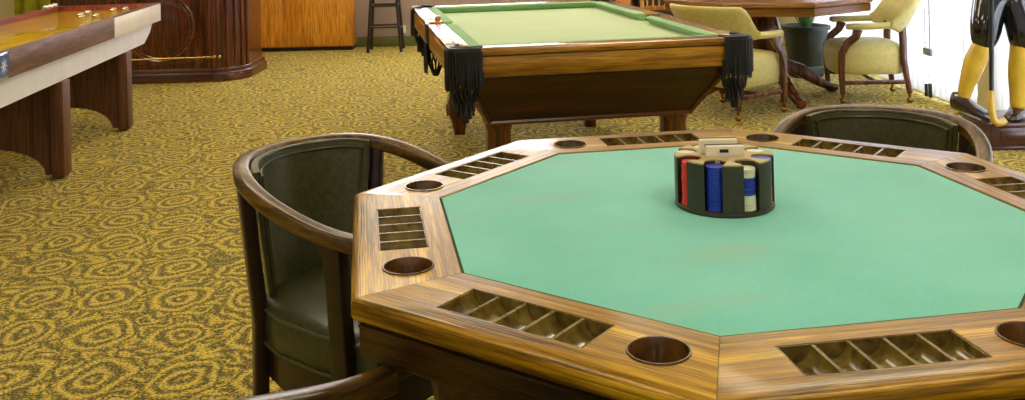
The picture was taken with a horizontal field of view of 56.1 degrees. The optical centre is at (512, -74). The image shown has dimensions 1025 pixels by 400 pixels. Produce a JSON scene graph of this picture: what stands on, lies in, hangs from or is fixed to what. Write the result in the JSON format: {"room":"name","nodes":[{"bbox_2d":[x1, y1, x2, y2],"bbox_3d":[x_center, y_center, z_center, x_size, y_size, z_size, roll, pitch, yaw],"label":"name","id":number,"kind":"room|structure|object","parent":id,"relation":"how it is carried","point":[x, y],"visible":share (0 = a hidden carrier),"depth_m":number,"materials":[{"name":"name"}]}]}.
{"room":"games hall","nodes":[
{"label":"games hall","id":0,"kind":"room"},
{"bbox_2d":[0,0,632,36],"bbox_3d":[-1.449,0.058,11.025,10.100,2.600,0.150,-1,0,0],"label":"wall","id":1,"kind":"structure","parent":0,"point":[382,15],"depth_m":10.95,"materials":[{"name":"beige paint"}]},
{"bbox_2d":[356,35,418,46],"bbox_3d":[0.230,1.260,10.940,6.800,0.115,0.019,-1,0,0],"label":"baseboard","id":2,"kind":"structure","parent":1,"relation":"attached to","point":[378,41],"depth_m":10.93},
{"bbox_3d":[-4.855,0.253,10.854,0.580,2.313,0.068,-1,0,0],"label":"drape","id":3,"kind":"object","parent":1,"relation":"attached to","visible":0},
{"bbox_2d":[14,0,49,14],"bbox_3d":[-5.425,0.267,10.854,0.520,2.313,0.068,-1,0,0],"label":"drape","id":4,"kind":"object","parent":3,"relation":"hanging from","point":[20,6],"visible":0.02,"depth_m":10.85,"materials":[{"name":"fabric"}]},
{"bbox_2d":[0,42,1024,399],"bbox_3d":[-1.117,1.400,5.000,10.700,0.100,12.400,-1,0,0],"label":"floor","id":5,"kind":"structure","parent":0,"point":[123,276],"depth_m":4.79,"materials":[{"name":"carpet"}]},
{"bbox_2d":[0,3,160,177],"bbox_3d":[-2.881,0.991,5.545,0.789,0.803,3.772,-1,0,-7],"label":"table","id":6,"kind":"object","parent":5,"relation":"on","point":[53,61],"visible":1,"depth_m":5.49,"materials":[{"name":"beige laminate"}]},
{"bbox_2d":[78,15,86,18],"bbox_3d":[-2.964,0.619,6.628,0.058,0.027,0.058,-1,0,0],"label":"puck","id":7,"kind":"object","parent":6,"relation":"on","point":[80,16],"visible":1,"depth_m":6.61,"materials":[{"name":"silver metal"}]},
{"bbox_2d":[92,13,100,17],"bbox_3d":[-2.904,0.618,6.715,0.058,0.027,0.058,-1,0,0],"label":"puck","id":8,"kind":"object","parent":6,"relation":"on","point":[97,15],"visible":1,"depth_m":6.70,"materials":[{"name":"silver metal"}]},
{"bbox_2d":[50,0,266,83],"bbox_3d":[-3.305,0.863,8.951,1.930,1.080,0.897,-1,0,0],"label":"wooden bar","id":9,"kind":"object","parent":5,"relation":"on","point":[193,41],"visible":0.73,"depth_m":8.65,"materials":[{"name":"brown wood"}]},
{"bbox_2d":[260,0,356,51],"bbox_3d":[-2.548,0.935,10.783,1.580,0.900,0.294,-1,0,0],"label":"base cabinet","id":10,"kind":"object","parent":5,"relation":"on","point":[286,25],"visible":0.64,"depth_m":10.66,"materials":[{"name":"orange wood"}]},
{"bbox_2d":[232,365,398,399],"bbox_3d":[-0.127,0.954,1.126,0.598,0.748,0.625,-1,0,35],"label":"chair","id":11,"kind":"object","parent":5,"relation":"on","point":[380,383],"visible":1,"depth_m":1.42,"materials":[{"name":"wood"}]},
{"bbox_2d":[232,133,448,399],"bbox_3d":[-0.402,0.961,2.476,0.625,0.748,0.598,-1,0,34],"label":"chair","id":12,"kind":"object","parent":5,"relation":"on","point":[299,193],"visible":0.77,"depth_m":2.38,"materials":[{"name":"leather"}]},
{"bbox_2d":[366,0,404,52],"bbox_3d":[-1.397,0.960,10.560,0.392,0.797,0.354,-1,0,-2],"label":"bar stool","id":13,"kind":"object","parent":5,"relation":"on","point":[372,4],"visible":1,"depth_m":10.42,"materials":[{"name":"brown wood"}]},
{"bbox_2d":[411,0,753,150],"bbox_3d":[0.216,0.913,5.449,1.422,0.810,2.453,-1,0,-10],"label":"pool table","id":14,"kind":"object","parent":5,"relation":"on","point":[589,61],"visible":0.9,"depth_m":4.44,"materials":[{"name":"wood"}]},
{"bbox_2d":[429,8,452,24],"bbox_3d":[-0.444,0.555,5.921,0.054,0.041,1.020,-1,0,-10],"label":"cushion","id":15,"kind":"object","parent":14,"relation":"on","point":[434,11],"depth_m":5.82,"materials":[{"name":"green fabric"}]},
{"bbox_2d":[447,24,479,45],"bbox_3d":[-0.248,0.551,4.788,0.054,0.041,1.020,-1,0,-10],"label":"cushion","id":16,"kind":"object","parent":14,"relation":"on","point":[460,34],"depth_m":4.70,"materials":[{"name":"green fabric"}]},
{"bbox_2d":[432,1,595,12],"bbox_3d":[0.023,0.544,6.513,1.135,0.041,0.054,-1,0,-10],"label":"cushion","id":17,"kind":"object","parent":14,"relation":"on","point":[571,4],"depth_m":6.51,"materials":[{"name":"green fabric"}]},
{"bbox_2d":[482,35,717,45],"bbox_3d":[0.390,0.535,4.388,1.135,0.041,0.054,-1,0,-10],"label":"cushion","id":18,"kind":"object","parent":14,"relation":"on","point":[691,35],"depth_m":4.37,"materials":[{"name":"green fabric"}]},
{"bbox_2d":[594,1,644,20],"bbox_3d":[0.661,0.529,6.112,0.054,0.041,1.020,-1,0,-10],"label":"cushion","id":19,"kind":"object","parent":14,"relation":"on","point":[630,14],"depth_m":6.02,"materials":[{"name":"green fabric"}]},
{"bbox_2d":[645,16,718,35],"bbox_3d":[0.857,0.524,4.979,0.054,0.041,1.020,-1,0,-10],"label":"cushion","id":20,"kind":"object","parent":14,"relation":"on","point":[678,28],"depth_m":4.99,"materials":[{"name":"green fabric"}]},
{"bbox_2d":[616,0,630,4],"bbox_3d":[1.060,0.838,10.702,0.480,0.920,0.456,-1,0,0],"label":"base cabinet","id":21,"kind":"object","parent":5,"relation":"on","point":[628,2],"visible":0.06,"depth_m":10.50,"materials":[{"name":"orange wood"}]},
{"bbox_2d":[640,0,664,9],"bbox_3d":[1.317,0.800,8.325,0.430,0.986,0.450,-1,0,7],"label":"spindle chair","id":22,"kind":"object","parent":5,"relation":"on","point":[652,7],"visible":0.1,"depth_m":8.16,"materials":[{"name":"orange wood"}]},
{"bbox_2d":[633,0,673,15],"bbox_3d":[2.071,0.833,10.672,1.400,0.880,0.496,-1,0,0],"label":"sideboard","id":23,"kind":"object","parent":5,"relation":"on","point":[636,3],"visible":0.02,"depth_m":10.45,"materials":[{"name":"brown wood"}]},
{"bbox_2d":[351,128,1024,399],"bbox_3d":[0.437,0.937,1.915,1.473,0.752,1.473,-1,0,-9],"label":"table","id":24,"kind":"object","parent":5,"relation":"on","point":[568,268],"visible":0.96,"depth_m":1.57,"materials":[{"name":"brown wood"}]},
{"bbox_2d":[377,207,428,250],"bbox_3d":[-0.214,0.601,1.854,0.089,0.044,0.259,-1,0,-9],"label":"tray","id":25,"kind":"object","parent":24,"relation":"on","point":[398,228],"depth_m":1.87,"materials":[{"name":"wood"}]},
{"bbox_2d":[436,152,527,178],"bbox_3d":[-0.069,0.598,2.326,0.089,0.044,0.259,-1,0,36],"label":"tray","id":26,"kind":"object","parent":24,"relation":"on","point":[488,163],"depth_m":2.34,"materials":[{"name":"wood"}]},
{"bbox_2d":[438,289,614,347],"bbox_3d":[0.017,0.596,1.417,0.259,0.044,0.089,-1,0,36],"label":"tray","id":27,"kind":"object","parent":24,"relation":"on","point":[563,327],"depth_m":1.43,"materials":[{"name":"wood"}]},
{"bbox_2d":[600,133,697,145],"bbox_3d":[0.367,0.587,2.557,0.259,0.044,0.089,-1,0,-9],"label":"tray","id":28,"kind":"object","parent":24,"relation":"on","point":[661,138],"depth_m":2.59,"materials":[{"name":"wood"}]},
{"bbox_2d":[674,144,774,217],"bbox_3d":[0.431,0.513,1.962,0.200,0.103,0.200,-1,0,0],"label":"rack","id":29,"kind":"object","parent":24,"relation":"on","point":[732,172],"visible":0.79,"depth_m":1.89,"materials":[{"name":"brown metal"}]},
{"bbox_2d":[706,207,722,211],"bbox_3d":[0.401,0.553,1.892,0.038,0.004,0.038,-1,0,-44],"label":"chip","id":30,"kind":"object","parent":29,"relation":"in","point":[711,210],"visible":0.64,"depth_m":1.88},
{"bbox_2d":[706,205,722,209],"bbox_3d":[0.400,0.549,1.892,0.038,0.004,0.038,-1,0,-36],"label":"chip","id":31,"kind":"object","parent":30,"relation":"on","point":[708,207],"visible":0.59,"depth_m":1.88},
{"bbox_2d":[706,203,722,207],"bbox_3d":[0.400,0.545,1.892,0.038,0.004,0.038,-1,0,-13],"label":"chip","id":32,"kind":"object","parent":31,"relation":"on","point":[713,206],"visible":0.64,"depth_m":1.88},
{"bbox_2d":[706,201,722,205],"bbox_3d":[0.400,0.540,1.892,0.038,0.004,0.038,-1,0,-31],"label":"chip","id":33,"kind":"object","parent":32,"relation":"on","point":[707,202],"visible":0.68,"depth_m":1.87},
{"bbox_2d":[706,199,722,202],"bbox_3d":[0.400,0.536,1.893,0.038,0.004,0.038,-1,0,-43],"label":"chip","id":34,"kind":"object","parent":33,"relation":"on","point":[710,201],"visible":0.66,"depth_m":1.88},
{"bbox_2d":[706,196,722,200],"bbox_3d":[0.400,0.532,1.892,0.038,0.004,0.038,-1,0,34],"label":"chip","id":35,"kind":"object","parent":34,"relation":"on","point":[711,199],"visible":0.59,"depth_m":1.88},
{"bbox_2d":[706,194,722,198],"bbox_3d":[0.400,0.527,1.892,0.038,0.004,0.038,-1,0,24],"label":"chip","id":36,"kind":"object","parent":35,"relation":"on","point":[708,196],"visible":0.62,"depth_m":1.88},
{"bbox_2d":[706,192,722,196],"bbox_3d":[0.400,0.523,1.893,0.038,0.004,0.038,-1,0,-10],"label":"chip","id":37,"kind":"object","parent":36,"relation":"on","point":[714,195],"visible":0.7,"depth_m":1.88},
{"bbox_2d":[706,190,722,194],"bbox_3d":[0.400,0.519,1.892,0.038,0.004,0.038,-1,0,-16],"label":"chip","id":38,"kind":"object","parent":37,"relation":"on","point":[709,192],"visible":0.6,"depth_m":1.87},
{"bbox_2d":[706,188,722,191],"bbox_3d":[0.400,0.515,1.892,0.038,0.004,0.038,-1,0,-20],"label":"chip","id":39,"kind":"object","parent":38,"relation":"on","point":[707,189],"visible":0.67,"depth_m":1.88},
{"bbox_2d":[706,186,722,189],"bbox_3d":[0.400,0.510,1.892,0.038,0.004,0.038,-1,0,-8],"label":"chip","id":40,"kind":"object","parent":39,"relation":"on","point":[706,186],"visible":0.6,"depth_m":1.88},
{"bbox_2d":[706,183,722,187],"bbox_3d":[0.399,0.506,1.892,0.038,0.004,0.038,-1,0,19],"label":"chip","id":41,"kind":"object","parent":40,"relation":"on","point":[708,185],"visible":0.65,"depth_m":1.88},
{"bbox_2d":[706,181,721,185],"bbox_3d":[0.400,0.502,1.892,0.038,0.004,0.038,-1,0,-18],"label":"chip","id":42,"kind":"object","parent":41,"relation":"on","point":[714,184],"visible":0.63,"depth_m":1.88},
{"bbox_2d":[706,179,721,182],"bbox_3d":[0.400,0.497,1.892,0.038,0.004,0.038,-1,0,-13],"label":"chip","id":43,"kind":"object","parent":42,"relation":"on","point":[709,181],"visible":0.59,"depth_m":1.88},
{"bbox_2d":[706,177,721,180],"bbox_3d":[0.400,0.493,1.892,0.038,0.004,0.038,-1,0,6],"label":"chip","id":44,"kind":"object","parent":43,"relation":"on","point":[710,179],"visible":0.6,"depth_m":1.88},
{"bbox_2d":[706,175,721,178],"bbox_3d":[0.399,0.489,1.892,0.038,0.004,0.038,-1,0,-31],"label":"chip","id":45,"kind":"object","parent":44,"relation":"on","point":[707,176],"visible":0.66,"depth_m":1.88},
{"bbox_2d":[706,173,721,176],"bbox_3d":[0.399,0.484,1.892,0.038,0.004,0.038,-1,0,23],"label":"chip","id":46,"kind":"object","parent":45,"relation":"on","point":[712,175],"visible":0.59,"depth_m":1.88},
{"bbox_2d":[705,170,721,174],"bbox_3d":[0.399,0.480,1.892,0.038,0.004,0.038,-1,0,10],"label":"chip","id":47,"kind":"object","parent":46,"relation":"on","point":[713,173],"visible":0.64,"depth_m":1.88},
{"bbox_2d":[705,167,721,171],"bbox_3d":[0.399,0.476,1.892,0.038,0.004,0.038,-1,0,-13],"label":"chip","id":48,"kind":"object","parent":47,"relation":"on","point":[706,169],"visible":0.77,"depth_m":1.88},
{"bbox_2d":[705,163,722,169],"bbox_3d":[0.399,0.472,1.892,0.038,0.004,0.038,-1,0,-17],"label":"chip","id":49,"kind":"object","parent":48,"relation":"on","point":[713,166],"visible":0.93,"depth_m":1.89,"materials":[{"name":"plastic"}]},
{"bbox_2d":[698,137,736,158],"bbox_3d":[0.422,0.484,1.975,0.077,0.101,0.020,-1,0,0],"label":"deck","id":50,"kind":"object","parent":29,"relation":"in","point":[711,140],"visible":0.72,"depth_m":1.97,"materials":[{"name":"paper"}]},
{"bbox_2d":[704,143,743,163],"bbox_3d":[0.430,0.492,1.949,0.077,0.101,0.020,-1,0,0],"label":"deck","id":51,"kind":"object","parent":29,"relation":"in","point":[715,150],"visible":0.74,"depth_m":1.94,"materials":[{"name":"paper"}]},
{"bbox_2d":[745,208,756,211],"bbox_3d":[0.460,0.552,1.890,0.038,0.004,0.038,-1,0,31],"label":"chip","id":52,"kind":"object","parent":29,"relation":"in","point":[754,209],"visible":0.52,"depth_m":1.87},
{"bbox_3d":[0.459,0.548,1.891,0.038,0.004,0.038,-1,0,23],"label":"chip","id":53,"kind":"object","parent":52,"relation":"on","visible":0},
{"bbox_3d":[0.460,0.543,1.891,0.038,0.004,0.038,-1,0,17],"label":"chip","id":54,"kind":"object","parent":53,"relation":"on","visible":0},
{"label":"chip","id":55,"kind":"object","parent":54,"relation":"on","visible":0},
{"label":"chip","id":56,"kind":"object","parent":55,"relation":"on","visible":0},
{"label":"chip","id":57,"kind":"object","parent":56,"relation":"on","visible":0},
{"label":"chip","id":58,"kind":"object","parent":57,"relation":"on","visible":0},
{"bbox_3d":[0.458,0.522,1.890,0.038,0.004,0.038,-1,0,6],"label":"chip","id":59,"kind":"object","parent":58,"relation":"on","visible":0},
{"label":"chip","id":60,"kind":"object","parent":59,"relation":"on","visible":0},
{"bbox_2d":[744,188,755,191],"bbox_3d":[0.459,0.513,1.890,0.038,0.004,0.038,-1,0,26],"label":"chip","id":61,"kind":"object","parent":60,"relation":"on","point":[754,189],"visible":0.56,"depth_m":1.87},
{"bbox_3d":[0.458,0.509,1.891,0.038,0.004,0.038,-1,0,-12],"label":"chip","id":62,"kind":"object","parent":61,"relation":"on","visible":0},
{"label":"chip","id":63,"kind":"object","parent":62,"relation":"on","visible":0},
{"bbox_3d":[0.458,0.500,1.891,0.038,0.004,0.038,-1,0,31],"label":"chip","id":64,"kind":"object","parent":63,"relation":"on","visible":0},
{"bbox_3d":[0.458,0.496,1.890,0.038,0.004,0.038,-1,0,10],"label":"chip","id":65,"kind":"object","parent":64,"relation":"on","visible":0},
{"label":"chip","id":66,"kind":"object","parent":65,"relation":"on","visible":0},
{"label":"chip","id":67,"kind":"object","parent":66,"relation":"on","visible":0},
{"label":"chip","id":68,"kind":"object","parent":67,"relation":"on","visible":0},
{"label":"chip","id":69,"kind":"object","parent":68,"relation":"on","visible":0},
{"bbox_2d":[743,165,755,171],"bbox_3d":[0.458,0.474,1.890,0.038,0.004,0.038,-1,0,-39],"label":"chip","id":70,"kind":"object","parent":69,"relation":"on","point":[747,168],"visible":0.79,"depth_m":1.88,"materials":[{"name":"plastic"}]},
{"label":"chip","id":71,"kind":"object","parent":29,"relation":"in","visible":0},
{"bbox_3d":[0.360,0.550,1.935,0.038,0.004,0.038,-1,0,-2],"label":"chip","id":72,"kind":"object","parent":71,"relation":"on","visible":0},
{"bbox_3d":[0.361,0.546,1.935,0.038,0.004,0.038,-1,0,24],"label":"chip","id":73,"kind":"object","parent":72,"relation":"on","visible":0},
{"bbox_3d":[0.361,0.541,1.934,0.038,0.004,0.038,-1,0,-22],"label":"chip","id":74,"kind":"object","parent":73,"relation":"on","visible":0},
{"bbox_3d":[0.361,0.537,1.934,0.038,0.004,0.038,-1,0,21],"label":"chip","id":75,"kind":"object","parent":74,"relation":"on","visible":0},
{"label":"chip","id":76,"kind":"object","parent":75,"relation":"on","visible":0},
{"bbox_3d":[0.360,0.528,1.935,0.038,0.004,0.038,-1,0,18],"label":"chip","id":77,"kind":"object","parent":76,"relation":"on","visible":0},
{"bbox_3d":[0.360,0.524,1.934,0.038,0.004,0.038,-1,0,0],"label":"chip","id":78,"kind":"object","parent":77,"relation":"on","visible":0},
{"label":"chip","id":79,"kind":"object","parent":78,"relation":"on","visible":0},
{"bbox_3d":[0.360,0.516,1.935,0.038,0.004,0.038,-1,0,-37],"label":"chip","id":80,"kind":"object","parent":79,"relation":"on","visible":0},
{"bbox_3d":[0.360,0.511,1.935,0.038,0.004,0.038,-1,0,11],"label":"chip","id":81,"kind":"object","parent":80,"relation":"on","visible":0},
{"label":"chip","id":82,"kind":"object","parent":81,"relation":"on","visible":0},
{"bbox_3d":[0.359,0.503,1.935,0.038,0.004,0.038,-1,0,-12],"label":"chip","id":83,"kind":"object","parent":82,"relation":"on","visible":0},
{"bbox_3d":[0.359,0.498,1.935,0.038,0.004,0.038,-1,0,36],"label":"chip","id":84,"kind":"object","parent":83,"relation":"on","visible":0},
{"label":"chip","id":85,"kind":"object","parent":84,"relation":"on","visible":0},
{"bbox_3d":[0.359,0.490,1.935,0.038,0.004,0.038,-1,0,-4],"label":"chip","id":86,"kind":"object","parent":85,"relation":"on","visible":0},
{"label":"chip","id":87,"kind":"object","parent":86,"relation":"on","visible":0},
{"bbox_3d":[0.358,0.481,1.934,0.038,0.004,0.038,-1,0,-1],"label":"chip","id":88,"kind":"object","parent":87,"relation":"on","visible":0},
{"bbox_3d":[0.359,0.477,1.934,0.038,0.004,0.038,-1,0,16],"label":"chip","id":89,"kind":"object","parent":88,"relation":"on","visible":0},
{"bbox_2d":[681,159,696,164],"bbox_3d":[0.359,0.472,1.935,0.038,0.004,0.038,-1,0,-41],"label":"chip","id":90,"kind":"object","parent":89,"relation":"on","point":[684,161],"visible":0.42,"depth_m":1.94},
{"bbox_3d":[0.502,0.551,1.931,0.038,0.004,0.038,-1,0,-4],"label":"chip","id":91,"kind":"object","parent":29,"relation":"in","visible":0},
{"bbox_3d":[0.502,0.547,1.931,0.038,0.004,0.038,-1,0,-36],"label":"chip","id":92,"kind":"object","parent":91,"relation":"on","visible":0},
{"label":"chip","id":93,"kind":"object","parent":92,"relation":"on","visible":0},
{"label":"chip","id":94,"kind":"object","parent":93,"relation":"on","visible":0},
{"label":"chip","id":95,"kind":"object","parent":94,"relation":"on","visible":0},
{"bbox_3d":[0.501,0.529,1.931,0.038,0.004,0.038,-1,0,-9],"label":"chip","id":96,"kind":"object","parent":95,"relation":"on","visible":0},
{"label":"chip","id":97,"kind":"object","parent":96,"relation":"on","visible":0},
{"label":"chip","id":98,"kind":"object","parent":97,"relation":"on","visible":0},
{"label":"chip","id":99,"kind":"object","parent":98,"relation":"on","visible":0},
{"bbox_3d":[0.501,0.512,1.931,0.038,0.004,0.038,-1,0,-30],"label":"chip","id":100,"kind":"object","parent":99,"relation":"on","visible":0},
{"bbox_3d":[0.500,0.508,1.931,0.038,0.004,0.038,-1,0,-1],"label":"chip","id":101,"kind":"object","parent":100,"relation":"on","visible":0},
{"bbox_3d":[0.501,0.504,1.930,0.038,0.004,0.038,-1,0,-8],"label":"chip","id":102,"kind":"object","parent":101,"relation":"on","visible":0},
{"bbox_3d":[0.501,0.499,1.931,0.038,0.004,0.038,-1,0,40],"label":"chip","id":103,"kind":"object","parent":102,"relation":"on","visible":0},
{"label":"chip","id":104,"kind":"object","parent":103,"relation":"on","visible":0},
{"bbox_3d":[0.501,0.491,1.931,0.038,0.004,0.038,-1,0,31],"label":"chip","id":105,"kind":"object","parent":104,"relation":"on","visible":0},
{"label":"chip","id":106,"kind":"object","parent":105,"relation":"on","visible":0},
{"label":"chip","id":107,"kind":"object","parent":106,"relation":"on","visible":0},
{"bbox_3d":[0.500,0.478,1.931,0.038,0.004,0.038,-1,0,-9],"label":"chip","id":108,"kind":"object","parent":107,"relation":"on","visible":0},
{"label":"chip","id":109,"kind":"object","parent":108,"relation":"on","visible":0},
{"label":"chip","id":110,"kind":"object","parent":109,"relation":"on","visible":0},
{"bbox_2d":[753,155,770,159],"bbox_3d":[0.500,0.465,1.931,0.038,0.004,0.038,-1,0,-10],"label":"chip","id":111,"kind":"object","parent":110,"relation":"on","point":[757,156],"visible":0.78,"depth_m":1.93,"materials":[{"name":"plastic"}]},
{"label":"chip","id":112,"kind":"object","parent":29,"relation":"in","visible":0},
{"label":"chip","id":113,"kind":"object","parent":112,"relation":"on","visible":0},
{"label":"chip","id":114,"kind":"object","parent":113,"relation":"on","visible":0},
{"bbox_3d":[0.503,0.538,1.989,0.038,0.004,0.038,-1,0,12],"label":"chip","id":115,"kind":"object","parent":114,"relation":"on","visible":0},
{"label":"chip","id":116,"kind":"object","parent":115,"relation":"on","visible":0},
{"bbox_3d":[0.503,0.529,1.990,0.038,0.004,0.038,-1,0,15],"label":"chip","id":117,"kind":"object","parent":116,"relation":"on","visible":0},
{"bbox_3d":[0.503,0.525,1.990,0.038,0.004,0.038,-1,0,-29],"label":"chip","id":118,"kind":"object","parent":117,"relation":"on","visible":0},
{"label":"chip","id":119,"kind":"object","parent":118,"relation":"on","visible":0},
{"bbox_3d":[0.503,0.516,1.989,0.038,0.004,0.038,-1,0,29],"label":"chip","id":120,"kind":"object","parent":119,"relation":"on","visible":0},
{"bbox_3d":[0.503,0.512,1.989,0.038,0.004,0.038,-1,0,-5],"label":"chip","id":121,"kind":"object","parent":120,"relation":"on","visible":0},
{"bbox_3d":[0.503,0.508,1.989,0.038,0.004,0.038,-1,0,42],"label":"chip","id":122,"kind":"object","parent":121,"relation":"on","visible":0},
{"label":"chip","id":123,"kind":"object","parent":122,"relation":"on","visible":0},
{"label":"chip","id":124,"kind":"object","parent":123,"relation":"on","visible":0},
{"bbox_3d":[0.502,0.495,1.989,0.038,0.004,0.038,-1,0,-14],"label":"chip","id":125,"kind":"object","parent":124,"relation":"on","visible":0},
{"bbox_3d":[0.502,0.491,1.990,0.038,0.004,0.038,-1,0,-31],"label":"chip","id":126,"kind":"object","parent":125,"relation":"on","visible":0},
{"bbox_3d":[0.502,0.486,1.989,0.038,0.004,0.038,-1,0,-5],"label":"chip","id":127,"kind":"object","parent":126,"relation":"on","visible":0},
{"bbox_3d":[0.502,0.482,1.990,0.038,0.004,0.038,-1,0,-1],"label":"chip","id":128,"kind":"object","parent":127,"relation":"on","visible":0},
{"label":"chip","id":129,"kind":"object","parent":128,"relation":"on","visible":0},
{"label":"chip","id":130,"kind":"object","parent":129,"relation":"on","visible":0},
{"bbox_3d":[0.501,0.469,1.989,0.038,0.004,0.038,-1,0,-22],"label":"chip","id":131,"kind":"object","parent":130,"relation":"on","visible":0},
{"bbox_2d":[746,149,763,151],"bbox_3d":[0.501,0.465,1.989,0.038,0.004,0.038,-1,0,45],"label":"chip","id":132,"kind":"object","parent":131,"relation":"on","point":[751,150],"visible":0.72,"depth_m":1.99,"materials":[{"name":"plastic"}]},
{"bbox_3d":[0.362,0.554,1.993,0.038,0.004,0.038,-1,0,-10],"label":"chip","id":133,"kind":"object","parent":29,"relation":"in","visible":0},
{"bbox_3d":[0.362,0.550,1.993,0.038,0.004,0.038,-1,0,-29],"label":"chip","id":134,"kind":"object","parent":133,"relation":"on","visible":0},
{"label":"chip","id":135,"kind":"object","parent":134,"relation":"on","visible":0},
{"label":"chip","id":136,"kind":"object","parent":135,"relation":"on","visible":0},
{"label":"chip","id":137,"kind":"object","parent":136,"relation":"on","visible":0},
{"label":"chip","id":138,"kind":"object","parent":137,"relation":"on","visible":0},
{"bbox_3d":[0.362,0.528,1.993,0.038,0.004,0.038,-1,0,6],"label":"chip","id":139,"kind":"object","parent":138,"relation":"on","visible":0},
{"label":"chip","id":140,"kind":"object","parent":139,"relation":"on","visible":0},
{"label":"chip","id":141,"kind":"object","parent":140,"relation":"on","visible":0},
{"bbox_3d":[0.361,0.516,1.993,0.038,0.004,0.038,-1,0,-19],"label":"chip","id":142,"kind":"object","parent":141,"relation":"on","visible":0},
{"bbox_3d":[0.361,0.511,1.993,0.038,0.004,0.038,-1,0,15],"label":"chip","id":143,"kind":"object","parent":142,"relation":"on","visible":0},
{"label":"chip","id":144,"kind":"object","parent":143,"relation":"on","visible":0},
{"label":"chip","id":145,"kind":"object","parent":144,"relation":"on","visible":0},
{"label":"chip","id":146,"kind":"object","parent":145,"relation":"on","visible":0},
{"bbox_3d":[0.361,0.494,1.993,0.038,0.004,0.038,-1,0,27],"label":"chip","id":147,"kind":"object","parent":146,"relation":"on","visible":0},
{"bbox_3d":[0.360,0.490,1.994,0.038,0.004,0.038,-1,0,26],"label":"chip","id":148,"kind":"object","parent":147,"relation":"on","visible":0},
{"label":"chip","id":149,"kind":"object","parent":148,"relation":"on","visible":0},
{"label":"chip","id":150,"kind":"object","parent":149,"relation":"on","visible":0},
{"bbox_3d":[0.360,0.477,1.993,0.038,0.004,0.038,-1,0,7],"label":"chip","id":151,"kind":"object","parent":150,"relation":"on","visible":0},
{"bbox_3d":[0.360,0.473,1.993,0.038,0.004,0.038,-1,0,-2],"label":"chip","id":152,"kind":"object","parent":151,"relation":"on","visible":0},
{"bbox_2d":[677,150,694,152],"bbox_3d":[0.360,0.468,1.993,0.038,0.004,0.038,-1,0,43],"label":"chip","id":153,"kind":"object","parent":152,"relation":"on","point":[680,151],"visible":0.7,"depth_m":2.00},
{"bbox_2d":[793,139,904,157],"bbox_3d":[0.840,0.576,2.412,0.259,0.044,0.089,-1,0,36],"label":"tray","id":154,"kind":"object","parent":24,"relation":"on","point":[815,144],"depth_m":2.43,"materials":[{"name":"wood"}]},
{"bbox_2d":[776,330,991,376],"bbox_3d":[0.489,0.584,1.272,0.259,0.044,0.089,-1,0,-9],"label":"tray","id":155,"kind":"object","parent":24,"relation":"on","point":[890,351],"depth_m":1.30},
{"bbox_2d":[975,177,1024,198],"bbox_3d":[1.071,0.570,1.975,0.089,0.044,0.259,-1,0,-9],"label":"tray","id":156,"kind":"object","parent":24,"relation":"on","point":[1014,187],"depth_m":2.05,"materials":[{"name":"wood"}]},
{"bbox_2d":[670,3,787,121],"bbox_3d":[1.478,0.905,6.654,0.695,0.765,0.686,-1,0,-40],"label":"armchair","id":157,"kind":"object","parent":5,"relation":"on","point":[768,69],"visible":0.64,"depth_m":6.48,"materials":[{"name":"beige fabric"}]},
{"bbox_2d":[663,0,872,108],"bbox_3d":[1.912,0.896,7.290,1.473,0.762,1.473,-1,0,-33],"label":"wooden table","id":158,"kind":"object","parent":5,"relation":"on","point":[764,14],"visible":0.47,"depth_m":6.76,"materials":[{"name":"brown wood"}]},
{"bbox_2d":[780,17,830,77],"bbox_3d":[2.449,0.905,8.173,0.558,0.718,0.538,-1,0,13],"label":"potted plant","id":159,"kind":"object","parent":5,"relation":"on","point":[804,40],"visible":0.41,"depth_m":8.01,"materials":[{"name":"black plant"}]},
{"bbox_2d":[823,0,920,103],"bbox_3d":[2.668,0.876,7.117,0.695,0.765,0.686,-1,0,7],"label":"armchair","id":160,"kind":"object","parent":5,"relation":"on","point":[854,54],"visible":1,"depth_m":6.88,"materials":[{"name":"beige fabric"}]},
{"bbox_2d":[771,104,992,162],"bbox_3d":[1.026,0.926,2.700,0.598,0.748,0.625,-1,0,26],"label":"chair","id":161,"kind":"object","parent":5,"relation":"on","point":[879,124],"visible":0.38,"depth_m":2.90,"materials":[{"name":"wood"}]},
{"bbox_2d":[950,0,1024,150],"bbox_3d":[2.801,0.391,5.535,0.494,1.730,0.519,-1,0,0],"label":"statue","id":162,"kind":"object","parent":5,"relation":"on","point":[1010,13],"visible":0.89,"depth_m":5.50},
{"bbox_2d":[988,0,1007,126],"bbox_3d":[2.715,0.695,5.397,0.101,0.854,0.043,-1,0,8],"label":"club","id":163,"kind":"object","parent":162,"relation":"in","point":[993,118],"visible":1,"depth_m":5.39,"materials":[{"name":"yellow"}]},
{"bbox_2d":[778,17,949,102],"bbox_3d":[3.247,-0.055,4.954,0.150,2.600,12.315,-1,0,-3],"label":"wall","id":164,"kind":"structure","parent":0,"point":[783,20],"depth_m":10.16,"materials":[{"name":"beige paint"}]},
{"bbox_2d":[812,0,974,101],"bbox_3d":[2.954,0.112,7.909,0.110,2.220,2.989,-1,0,-3],"label":"vertical blind","id":165,"kind":"object","parent":164,"relation":"attached to","point":[938,32],"visible":0.59,"depth_m":6.92,"materials":[{"name":"white"}]},
{"bbox_2d":[975,85,976,102],"bbox_3d":[3.139,0.112,7.905,0.080,2.230,3.004,-1,0,-3],"label":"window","id":166,"kind":"structure","parent":164,"relation":"in","point":[976,85],"depth_m":6.74,"materials":[{"name":"white"}]},
{"bbox_2d":[977,60,988,109],"bbox_3d":[3.090,-0.051,6.284,0.029,2.600,0.270,-1,0,-3],"label":"trim","id":167,"kind":"structure","parent":164,"relation":"attached to","point":[983,83],"depth_m":6.33,"materials":[{"name":"beige paint"}]},
{"bbox_2d":[994,24,1009,109],"bbox_3d":[3.130,0.108,4.870,0.060,2.220,2.548,-1,0,-3],"label":"vertical blind","id":168,"kind":"object","parent":164,"relation":"attached to","point":[1001,50],"visible":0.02,"depth_m":6.05,"materials":[{"name":"white"}]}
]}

